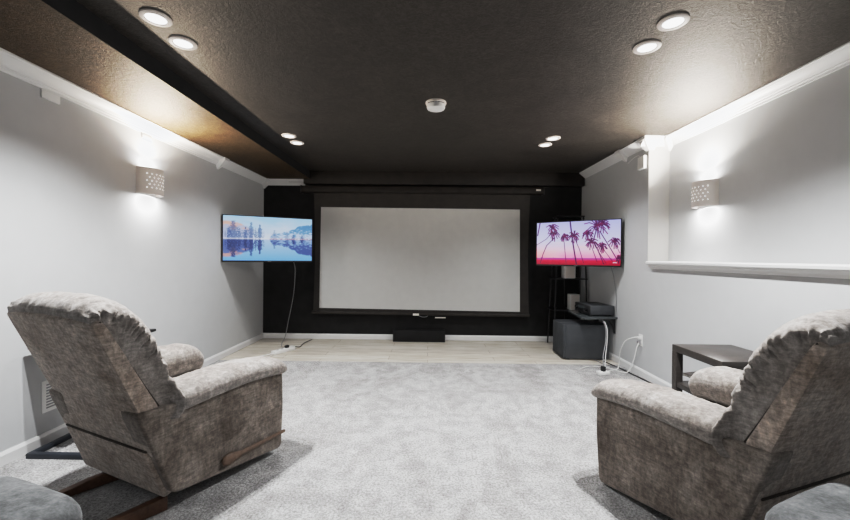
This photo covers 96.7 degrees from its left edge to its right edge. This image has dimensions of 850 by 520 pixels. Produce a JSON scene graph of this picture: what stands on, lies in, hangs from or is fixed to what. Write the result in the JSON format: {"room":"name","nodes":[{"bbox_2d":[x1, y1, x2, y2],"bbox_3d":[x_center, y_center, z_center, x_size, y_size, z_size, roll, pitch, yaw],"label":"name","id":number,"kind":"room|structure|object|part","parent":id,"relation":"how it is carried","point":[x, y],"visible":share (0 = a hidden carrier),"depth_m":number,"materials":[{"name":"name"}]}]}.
{"room":"home theater","nodes":[
{"label":"home theater","id":0,"kind":"room"},
{"bbox_2d":[0,71,263,452],"bbox_3d":[-2.466,0.016,1.463,0.150,2.300,8.079,1,0,1],"label":"wall","id":1,"kind":"structure","parent":0,"point":[73,218],"depth_m":2.80,"materials":[{"name":"grey paint"}]},
{"bbox_2d":[41,381,56,413],"bbox_3d":[-2.385,0.859,2.429,0.008,0.200,0.150,1,0,1],"label":"air vent","id":2,"kind":"object","parent":1,"relation":"in","point":[47,404],"visible":0.41,"depth_m":2.38,"materials":[{"name":"white plastic"}]},
{"bbox_2d":[40,88,59,103],"bbox_3d":[-2.367,-1.032,2.389,0.014,0.054,0.116,1,0,1],"label":"junction box","id":3,"kind":"object","parent":1,"relation":"attached to","point":[45,94],"visible":1,"depth_m":2.38,"materials":[{"name":"white plastic"}]},
{"bbox_2d":[0,47,223,164],"bbox_3d":[-2.334,-1.089,0.849,0.104,0.080,6.870,1,0,1],"label":"trim","id":4,"kind":"structure","parent":1,"relation":"attached to","point":[11,64],"depth_m":2.63,"materials":[{"name":"white paint"}]},
{"bbox_2d":[0,333,262,466],"bbox_3d":[-2.394,1.129,1.470,0.014,0.075,8.079,1,0,1],"label":"baseboard","id":5,"kind":"structure","parent":1,"relation":"attached to","point":[9,455],"depth_m":2.38,"materials":[{"name":"white paint"}]},
{"bbox_2d":[136,166,163,196],"bbox_3d":[-2.310,-0.661,3.215,0.116,0.220,0.236,1,0,1],"label":"wall sconce","id":6,"kind":"object","parent":1,"relation":"attached to","point":[149,180],"visible":1,"depth_m":3.13,"materials":[{"name":"white ceramic"}]},
{"bbox_2d":[216,157,229,168],"bbox_3d":[-2.297,-1.091,4.284,0.112,0.125,0.100,1,0,1],"label":"trim","id":7,"kind":"structure","parent":1,"relation":"attached to","point":[224,161],"depth_m":4.26,"materials":[{"name":"white paint"}]},
{"bbox_2d":[223,161,266,184],"bbox_3d":[-2.301,-1.119,4.889,0.092,0.078,1.209,1,0,1],"label":"trim","id":8,"kind":"structure","parent":1,"relation":"attached to","point":[231,166],"depth_m":4.82,"materials":[{"name":"paint"}]},
{"bbox_2d":[262,178,269,188],"bbox_3d":[-2.285,-1.099,5.436,0.115,0.125,0.115,1,0,1],"label":"trim","id":9,"kind":"structure","parent":1,"relation":"attached to","point":[266,182],"depth_m":5.42,"materials":[{"name":"white paint"}]},
{"bbox_2d":[0,0,309,178],"bbox_3d":[-2.099,-1.245,1.450,0.860,0.229,8.379,1,0,1],"label":"ceiling","id":10,"kind":"structure","parent":0,"point":[64,38],"depth_m":2.36,"materials":[{"name":"brown paint"}]},
{"bbox_2d":[0,360,673,519],"bbox_3d":[-0.004,1.254,0.784,5.110,0.120,7.050,1,0,1],"label":"floor","id":11,"kind":"structure","parent":0,"point":[360,440],"depth_m":2.27,"materials":[{"name":"grey carpet"}]},
{"bbox_2d":[0,476,81,519],"bbox_3d":[-1.496,0.741,0.722,1.000,0.879,0.980,1,0,21],"label":"armchair","id":12,"kind":"object","parent":11,"relation":"on","point":[20,499],"visible":1,"depth_m":0.97,"materials":[{"name":"grey fabric"}]},
{"bbox_2d":[26,329,155,459],"bbox_3d":[-2.155,0.836,2.519,0.400,0.650,0.635,1,0,1],"label":"side table","id":13,"kind":"object","parent":11,"relation":"on","point":[39,453],"visible":0.32,"depth_m":2.21,"materials":[{"name":"black metal"}]},
{"bbox_3d":[-2.146,1.146,2.521,0.376,0.030,0.635,1,0,1],"label":"frame","id":14,"kind":"part","parent":13,"relation":"part of","materials":[{"name":"black metal"}]},
{"bbox_2d":[7,291,286,519],"bbox_3d":[-1.401,0.654,2.005,0.828,1.032,1.051,1,0,24],"label":"recliner","id":15,"kind":"object","parent":11,"relation":"on","point":[141,413],"visible":1,"depth_m":1.72,"materials":[{"name":"grey fabric"}]},
{"bbox_3d":[-1.538,0.546,1.692,0.704,0.654,0.287,1,0,24],"label":"panel","id":16,"kind":"part","parent":15,"relation":"part of","materials":[{"name":"fabric"}]},
{"bbox_2d":[7,291,185,418],"bbox_3d":[-1.513,0.430,1.746,0.802,0.582,0.390,1,0,24],"label":"recliner backrest","id":17,"kind":"object","parent":15,"relation":"on","point":[98,359],"depth_m":1.60,"materials":[{"name":"fabric"}]},
{"bbox_3d":[-1.669,0.881,2.150,0.133,0.494,0.673,1,0,24],"label":"panel","id":18,"kind":"part","parent":15,"relation":"part of","materials":[{"name":"fabric"}]},
{"bbox_3d":[-1.478,0.948,1.840,0.650,0.255,0.151,1,0,24],"label":"panel","id":19,"kind":"part","parent":15,"relation":"part of","materials":[{"name":"brown fabric"}]},
{"bbox_3d":[-1.090,0.889,1.970,0.133,0.495,0.813,1,0,24],"label":"panel","id":20,"kind":"part","parent":15,"relation":"part of","materials":[{"name":"fabric"}]},
{"bbox_3d":[-0.940,1.026,2.109,0.024,0.063,0.427,1,0,24],"label":"recline lever","id":21,"kind":"part","parent":15,"relation":"part of","materials":[{"name":"brown wood"}]},
{"bbox_2d":[596,366,609,375],"bbox_3d":[1.851,1.147,3.926,0.120,0.085,0.070,0,0,-14],"label":"power strip","id":22,"kind":"object","parent":11,"relation":"on","point":[603,371],"visible":1,"depth_m":3.91,"materials":[{"name":"white plastic"}]},
{"bbox_2d":[580,341,640,372],"bbox_3d":[1.977,1.009,4.066,0.579,0.358,0.186,1,0,23],"label":"extension cord","id":23,"kind":"object","parent":11,"relation":"on","point":[638,342],"visible":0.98,"depth_m":3.94,"materials":[{"name":"white plastic"}]},
{"bbox_2d":[608,336,640,370],"bbox_3d":[2.084,0.990,4.016,0.322,0.404,0.200,1,0,14],"label":"extension cord","id":24,"kind":"object","parent":11,"relation":"on","point":[637,337],"visible":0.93,"depth_m":4.03,"materials":[{"name":"white plastic"}]},
{"bbox_2d":[604,361,652,383],"bbox_3d":[2.155,1.187,3.575,0.066,0.012,1.675,1,0,-3],"label":"extension cord","id":25,"kind":"object","parent":11,"relation":"on","point":[604,361],"visible":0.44,"depth_m":3.91,"materials":[{"name":"black plastic"}]},
{"bbox_2d":[672,344,753,395],"bbox_3d":[1.986,0.904,2.490,0.423,0.593,0.465,1,0,1],"label":"end table","id":26,"kind":"object","parent":11,"relation":"on","point":[731,356],"visible":0.3,"depth_m":2.55,"materials":[{"name":"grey wood"}]},
{"bbox_3d":[1.801,0.925,2.701,0.048,0.545,0.048,1,0,1],"label":"leg","id":27,"kind":"part","parent":26,"relation":"part of","materials":[{"name":"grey wood"}]},
{"bbox_2d":[677,381,693,395],"bbox_3d":[1.986,0.883,2.490,0.415,0.035,0.445,1,0,1],"label":"shelf","id":28,"kind":"object","parent":26,"relation":"attached to","point":[681,385],"depth_m":2.62,"materials":[{"name":"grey wood"}]},
{"bbox_3d":[1.876,0.819,2.488,0.126,0.090,0.146,0,0,-8],"label":"box","id":29,"kind":"object","parent":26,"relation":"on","visible":0},
{"bbox_2d":[683,371,695,377],"bbox_3d":[1.847,0.765,2.475,0.211,0.018,0.180,0,0,-14],"label":"notebook","id":30,"kind":"object","parent":29,"relation":"on","point":[687,374],"visible":0.18,"depth_m":2.52,"materials":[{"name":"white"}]},
{"bbox_2d":[591,309,849,519],"bbox_3d":[1.421,0.689,1.720,0.829,1.038,0.998,0,0,-17],"label":"recliner","id":31,"kind":"object","parent":11,"relation":"on","point":[771,431],"visible":1,"depth_m":1.42,"materials":[{"name":"grey fabric"}]},
{"bbox_3d":[1.118,0.926,1.689,0.132,0.490,0.805,0,-2,-19],"label":"panel","id":32,"kind":"part","parent":31,"relation":"part of","materials":[{"name":"brown fabric"}]},
{"bbox_2d":[711,309,849,457],"bbox_3d":[1.520,0.465,1.452,0.794,0.576,0.386,0,-2,-19],"label":"cushion","id":33,"kind":"object","parent":31,"relation":"on","point":[791,399],"depth_m":1.31,"materials":[{"name":"brown fabric"}]},
{"bbox_3d":[1.540,0.578,1.393,0.697,0.647,0.284,0,-2,-19],"label":"panel","id":34,"kind":"part","parent":31,"relation":"part of","materials":[{"name":"brown fabric"}]},
{"bbox_3d":[1.490,0.980,1.527,0.644,0.253,0.150,0,-2,-19],"label":"panel","id":35,"kind":"part","parent":31,"relation":"part of","materials":[{"name":"fabric"}]},
{"bbox_2d":[764,483,849,519],"bbox_3d":[1.491,0.770,0.734,1.000,0.879,0.980,0,0,-22],"label":"armchair","id":36,"kind":"object","parent":11,"relation":"on","point":[829,501],"visible":1,"depth_m":0.99,"materials":[{"name":"grey fabric"}]},
{"bbox_2d":[220,338,619,364],"bbox_3d":[0.036,1.226,4.973,5.110,0.116,1.329,1,0,1],"label":"floor","id":37,"kind":"structure","parent":0,"point":[343,350],"depth_m":4.79,"materials":[{"name":"brown wood"}]},
{"bbox_2d":[262,339,311,356],"bbox_3d":[-1.931,1.116,4.413,0.173,0.075,2.110,1,0,21],"label":"power strip","id":38,"kind":"object","parent":37,"relation":"on","point":[286,348],"visible":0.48,"depth_m":4.70,"materials":[{"name":"white plastic"}]},
{"bbox_2d":[393,329,444,341],"bbox_3d":[-0.085,1.081,5.412,0.742,0.165,0.123,1,0,1],"label":"speaker","id":39,"kind":"object","parent":37,"relation":"on","point":[399,335],"visible":1,"depth_m":5.35},
{"bbox_2d":[547,215,587,342],"bbox_3d":[1.990,0.284,5.271,0.479,1.802,0.296,1,0,1],"label":"rack","id":40,"kind":"object","parent":37,"relation":"on","point":[556,278],"visible":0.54,"depth_m":5.27,"materials":[{"name":"black metal"}]},
{"bbox_2d":[548,307,568,310],"bbox_3d":[1.986,0.689,5.279,0.455,0.016,0.286,1,0,1],"label":"shelf","id":41,"kind":"object","parent":40,"relation":"attached to","point":[552,308],"depth_m":5.27,"materials":[{"name":"black metal"}]},
{"bbox_2d":[561,266,575,277],"bbox_3d":[1.972,0.158,5.198,0.150,0.185,0.140,1,0,1],"label":"speaker","id":42,"kind":"object","parent":40,"relation":"on","point":[566,271],"visible":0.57,"depth_m":5.13},
{"bbox_2d":[566,266,574,277],"bbox_3d":[1.972,0.159,5.131,0.120,0.165,0.007,1,0,1],"label":"grille","id":43,"kind":"object","parent":42,"relation":"attached to","point":[570,270],"depth_m":5.13,"materials":[{"name":"grey fabric"}]},
{"bbox_2d":[549,277,587,279],"bbox_3d":[1.997,0.259,5.281,0.440,0.016,0.274,1,0,1],"label":"shelf","id":44,"kind":"object","parent":40,"relation":"attached to","point":[556,278],"depth_m":5.15,"materials":[{"name":"black metal"}]},
{"bbox_2d":[553,215,584,218],"bbox_3d":[2.006,-0.601,5.287,0.360,0.016,0.250,1,0,1],"label":"shelf","id":45,"kind":"object","parent":40,"relation":"attached to","point":[558,216],"depth_m":5.23,"materials":[{"name":"black metal"}]},
{"bbox_2d":[567,294,579,309],"bbox_3d":[2.038,0.574,5.189,0.130,0.215,0.122,1,0,1],"label":"speaker","id":46,"kind":"object","parent":40,"relation":"on","point":[571,298],"visible":0.72,"depth_m":5.13},
{"bbox_2d":[571,295,578,308],"bbox_3d":[2.038,0.574,5.132,0.104,0.195,0.007,1,0,1],"label":"grille","id":47,"kind":"object","parent":46,"relation":"attached to","point":[574,298],"depth_m":5.13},
{"bbox_2d":[553,319,625,369],"bbox_3d":[1.918,0.980,4.488,0.540,0.420,0.803,1,0,1],"label":"subwoofer","id":48,"kind":"object","parent":37,"relation":"on","point":[572,338],"visible":0.97,"depth_m":4.49,"materials":[{"name":"grey plastic"}]},
{"bbox_2d":[553,320,565,357],"bbox_3d":[1.666,0.970,4.691,0.032,0.400,0.392,1,0,1],"label":"grille","id":49,"kind":"object","parent":48,"relation":"attached to","point":[559,327],"depth_m":4.64,"materials":[{"name":"grey fabric"}]},
{"bbox_2d":[263,185,581,335],"bbox_3d":[0.054,-0.044,5.554,5.110,2.409,0.150,1,0,1],"label":"wall","id":50,"kind":"structure","parent":0,"point":[279,201],"depth_m":5.49,"materials":[{"name":"black paint"}]},
{"bbox_2d":[222,214,312,347],"bbox_3d":[-2.080,0.305,4.956,1.020,1.674,0.813,0,0,-27],"label":"television","id":51,"kind":"object","parent":50,"relation":"attached to","point":[245,238],"visible":1,"depth_m":4.58,"materials":[{"name":"black plastic"}]},
{"bbox_3d":[-1.872,0.541,5.127,0.142,1.203,0.724,0,0,-12],"label":"power cord","id":52,"kind":"part","parent":51,"relation":"part of","materials":[{"name":"white plastic"}]},
{"bbox_2d":[268,179,304,185],"bbox_3d":[-2.040,-1.120,5.445,0.604,0.078,0.092,1,0,1],"label":"trim","id":53,"kind":"structure","parent":50,"relation":"attached to","point":[282,182],"depth_m":5.44,"materials":[{"name":"white paint"}]},
{"bbox_2d":[263,333,552,341],"bbox_3d":[-0.061,1.122,5.481,4.604,0.075,0.014,1,0,1],"label":"baseboard","id":54,"kind":"structure","parent":50,"relation":"attached to","point":[265,335],"depth_m":5.48,"materials":[{"name":"white paint"}]},
{"bbox_2d":[300,185,544,317],"bbox_3d":[-0.048,-0.112,5.374,3.439,1.868,0.112,1,0,1],"label":"projector screen","id":55,"kind":"object","parent":50,"relation":"attached to","point":[380,250],"visible":1,"depth_m":5.39,"materials":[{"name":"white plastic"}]},
{"bbox_2d":[303,171,584,186],"bbox_3d":[0.265,-1.155,5.404,3.975,0.181,0.129,1,0,1],"label":"trim","id":56,"kind":"structure","parent":50,"relation":"attached to","point":[342,178],"depth_m":5.34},
{"bbox_2d":[76,0,849,172],"bbox_3d":[0.457,-1.275,1.426,4.250,0.120,8.379,1,0,1],"label":"ceiling","id":57,"kind":"structure","parent":0,"point":[353,80],"depth_m":2.39,"materials":[{"name":"paint"}]},
{"bbox_2d":[138,8,172,26],"bbox_3d":[-1.373,-1.231,1.929,0.144,0.010,0.144,1,0,1],"label":"recessed light","id":58,"kind":"object","parent":57,"relation":"in","point":[154,17],"visible":1,"depth_m":1.92,"materials":[{"name":"white plastic"}]},
{"bbox_2d":[168,35,197,50],"bbox_3d":[-1.379,-1.233,2.154,0.144,0.010,0.144,1,0,1],"label":"recessed light","id":59,"kind":"object","parent":57,"relation":"in","point":[181,42],"visible":1,"depth_m":2.14,"materials":[{"name":"white plastic"}]},
{"bbox_2d":[281,133,296,138],"bbox_3d":[-1.366,-1.245,3.798,0.144,0.010,0.144,1,0,1],"label":"recessed light","id":60,"kind":"object","parent":57,"relation":"in","point":[286,135],"visible":1,"depth_m":3.78,"materials":[{"name":"white plastic"}]},
{"bbox_2d":[290,141,303,144],"bbox_3d":[-1.362,-1.247,4.030,0.144,0.010,0.144,1,0,1],"label":"recessed light","id":61,"kind":"object","parent":57,"relation":"in","point":[291,142],"visible":1,"depth_m":4.01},
{"bbox_2d":[425,98,445,111],"bbox_3d":[0.085,-1.200,2.952,0.164,0.059,0.164,1,0,1],"label":"smoke detector","id":62,"kind":"object","parent":57,"relation":"attached to","point":[434,104],"visible":1,"depth_m":2.90,"materials":[{"name":"white plastic"}]},
{"bbox_3d":[0.086,-1.220,2.952,0.164,0.020,0.164,1,0,1],"label":"plate","id":63,"kind":"part","parent":62,"relation":"part of","materials":[{"name":"white plastic"}]},
{"bbox_2d":[538,143,551,146],"bbox_3d":[1.276,-1.221,4.017,0.144,0.010,0.144,1,0,1],"label":"recessed light","id":64,"kind":"object","parent":57,"relation":"in","point":[540,144],"visible":1,"depth_m":3.99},
{"bbox_2d":[546,136,560,140],"bbox_3d":[1.286,-1.220,3.797,0.144,0.010,0.144,1,0,1],"label":"recessed light","id":65,"kind":"object","parent":57,"relation":"in","point":[550,138],"visible":1,"depth_m":3.79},
{"bbox_2d":[633,40,661,54],"bbox_3d":[1.263,-1.208,2.151,0.144,0.010,0.144,1,0,1],"label":"recessed light","id":66,"kind":"object","parent":57,"relation":"in","point":[649,46],"visible":1,"depth_m":2.14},
{"bbox_2d":[656,13,689,30],"bbox_3d":[1.261,-1.206,1.921,0.144,0.010,0.144,1,0,1],"label":"recessed light","id":67,"kind":"object","parent":57,"relation":"in","point":[677,20],"visible":1,"depth_m":1.91,"materials":[{"name":"white plastic"}]},
{"bbox_2d":[581,147,849,394],"bbox_3d":[2.317,0.007,1.418,0.206,2.409,8.079,1,0,1],"label":"wall","id":68,"kind":"structure","parent":0,"point":[667,307],"depth_m":3.64,"materials":[{"name":"grey paint"}]},
{"bbox_2d":[536,218,621,315],"bbox_3d":[1.901,0.086,4.656,0.983,1.116,0.316,1,1,37],"label":"television","id":69,"kind":"object","parent":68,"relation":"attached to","point":[584,243],"visible":1,"depth_m":4.50,"materials":[{"name":"black plastic"}]},
{"bbox_2d":[567,310,617,333],"bbox_3d":[2.022,0.760,4.652,0.430,0.200,0.670,1,0,1],"label":"wall shelf","id":70,"kind":"object","parent":68,"relation":"attached to","point":[612,319],"visible":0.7,"depth_m":4.43,"materials":[{"name":"black glass"}]},
{"bbox_2d":[575,302,613,365],"bbox_3d":[2.040,0.854,4.399,0.363,0.631,0.951,1,0,1],"label":"receiver","id":71,"kind":"object","parent":70,"relation":"on","point":[590,308],"visible":0.92,"depth_m":4.44,"materials":[{"name":"grey plastic"}]},
{"bbox_3d":[1.940,0.591,4.656,0.017,0.104,0.434,1,0,1],"label":"panel","id":72,"kind":"part","parent":71,"relation":"part of","materials":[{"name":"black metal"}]},
{"bbox_3d":[1.979,0.895,4.179,0.060,0.424,0.560,1,0,21],"label":"power cord","id":73,"kind":"part","parent":71,"relation":"part of","materials":[{"name":"white plastic"}]},
{"bbox_3d":[2.001,0.928,4.195,0.057,0.485,0.521,1,0,19],"label":"power cord","id":74,"kind":"part","parent":71,"relation":"part of","materials":[{"name":"white plastic"}]},
{"bbox_2d":[579,141,642,178],"bbox_3d":[2.208,-1.182,4.559,0.092,0.078,1.544,1,0,1],"label":"trim","id":75,"kind":"structure","parent":68,"relation":"attached to","point":[633,148],"depth_m":4.51,"materials":[{"name":"paint"}]},
{"bbox_2d":[614,150,627,161],"bbox_3d":[2.195,-1.156,4.221,0.112,0.125,0.100,1,0,1],"label":"trim","id":76,"kind":"structure","parent":68,"relation":"attached to","point":[618,153],"depth_m":4.20,"materials":[{"name":"white paint"}]},
{"bbox_2d":[639,334,642,346],"bbox_3d":[2.224,0.826,3.900,0.010,0.120,0.074,1,0,1],"label":"wall outlet","id":77,"kind":"object","parent":68,"relation":"attached to","point":[640,335],"visible":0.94,"depth_m":3.88,"materials":[{"name":"white plastic"}]},
{"bbox_2d":[637,155,646,169],"bbox_3d":[2.230,-0.997,3.878,0.037,0.130,0.117,1,0,1],"label":"junction box","id":78,"kind":"object","parent":68,"relation":"attached to","point":[642,161],"visible":1,"depth_m":3.84,"materials":[{"name":"white plastic"}]},
{"bbox_2d":[609,352,690,394],"bbox_3d":[2.195,1.173,1.427,0.014,0.075,8.079,1,0,1],"label":"baseboard","id":79,"kind":"structure","parent":68,"relation":"attached to","point":[646,375],"depth_m":3.86,"materials":[{"name":"white paint"}]},
{"bbox_2d":[637,135,664,151],"bbox_3d":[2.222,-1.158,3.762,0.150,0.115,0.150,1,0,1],"label":"trim","id":80,"kind":"structure","parent":68,"relation":"attached to","point":[650,141],"depth_m":3.73,"materials":[{"name":"white paint"}]},
{"bbox_2d":[663,135,673,150],"bbox_3d":[2.398,-1.151,3.730,0.110,0.125,0.110,1,0,1],"label":"trim","id":81,"kind":"structure","parent":68,"relation":"attached to","point":[668,144],"depth_m":3.72,"materials":[{"name":"white paint"}]},
{"bbox_2d":[645,261,849,278],"bbox_3d":[2.276,0.073,0.587,0.270,0.076,6.416,1,0,1],"label":"trim","id":82,"kind":"structure","parent":68,"relation":"attached to","point":[840,271],"depth_m":2.43,"materials":[{"name":"white paint"}]},
{"bbox_2d":[668,65,849,263],"bbox_3d":[2.495,0.009,1.416,0.150,2.409,8.079,1,0,1],"label":"wall","id":83,"kind":"structure","parent":0,"point":[781,165],"depth_m":2.64,"materials":[{"name":"grey paint"}]},
{"bbox_2d":[691,179,718,208],"bbox_3d":[2.385,-0.567,3.259,0.116,0.220,0.236,1,0,1],"label":"wall sconce","id":84,"kind":"object","parent":83,"relation":"attached to","point":[705,192],"visible":1,"depth_m":3.17,"materials":[{"name":"white ceramic"}]},
{"bbox_2d":[667,41,849,144],"bbox_3d":[2.371,-1.151,0.577,0.104,0.080,6.416,1,0,1],"label":"trim","id":85,"kind":"structure","parent":83,"relation":"attached to","point":[838,58],"depth_m":2.60,"materials":[{"name":"white paint"}]}
]}

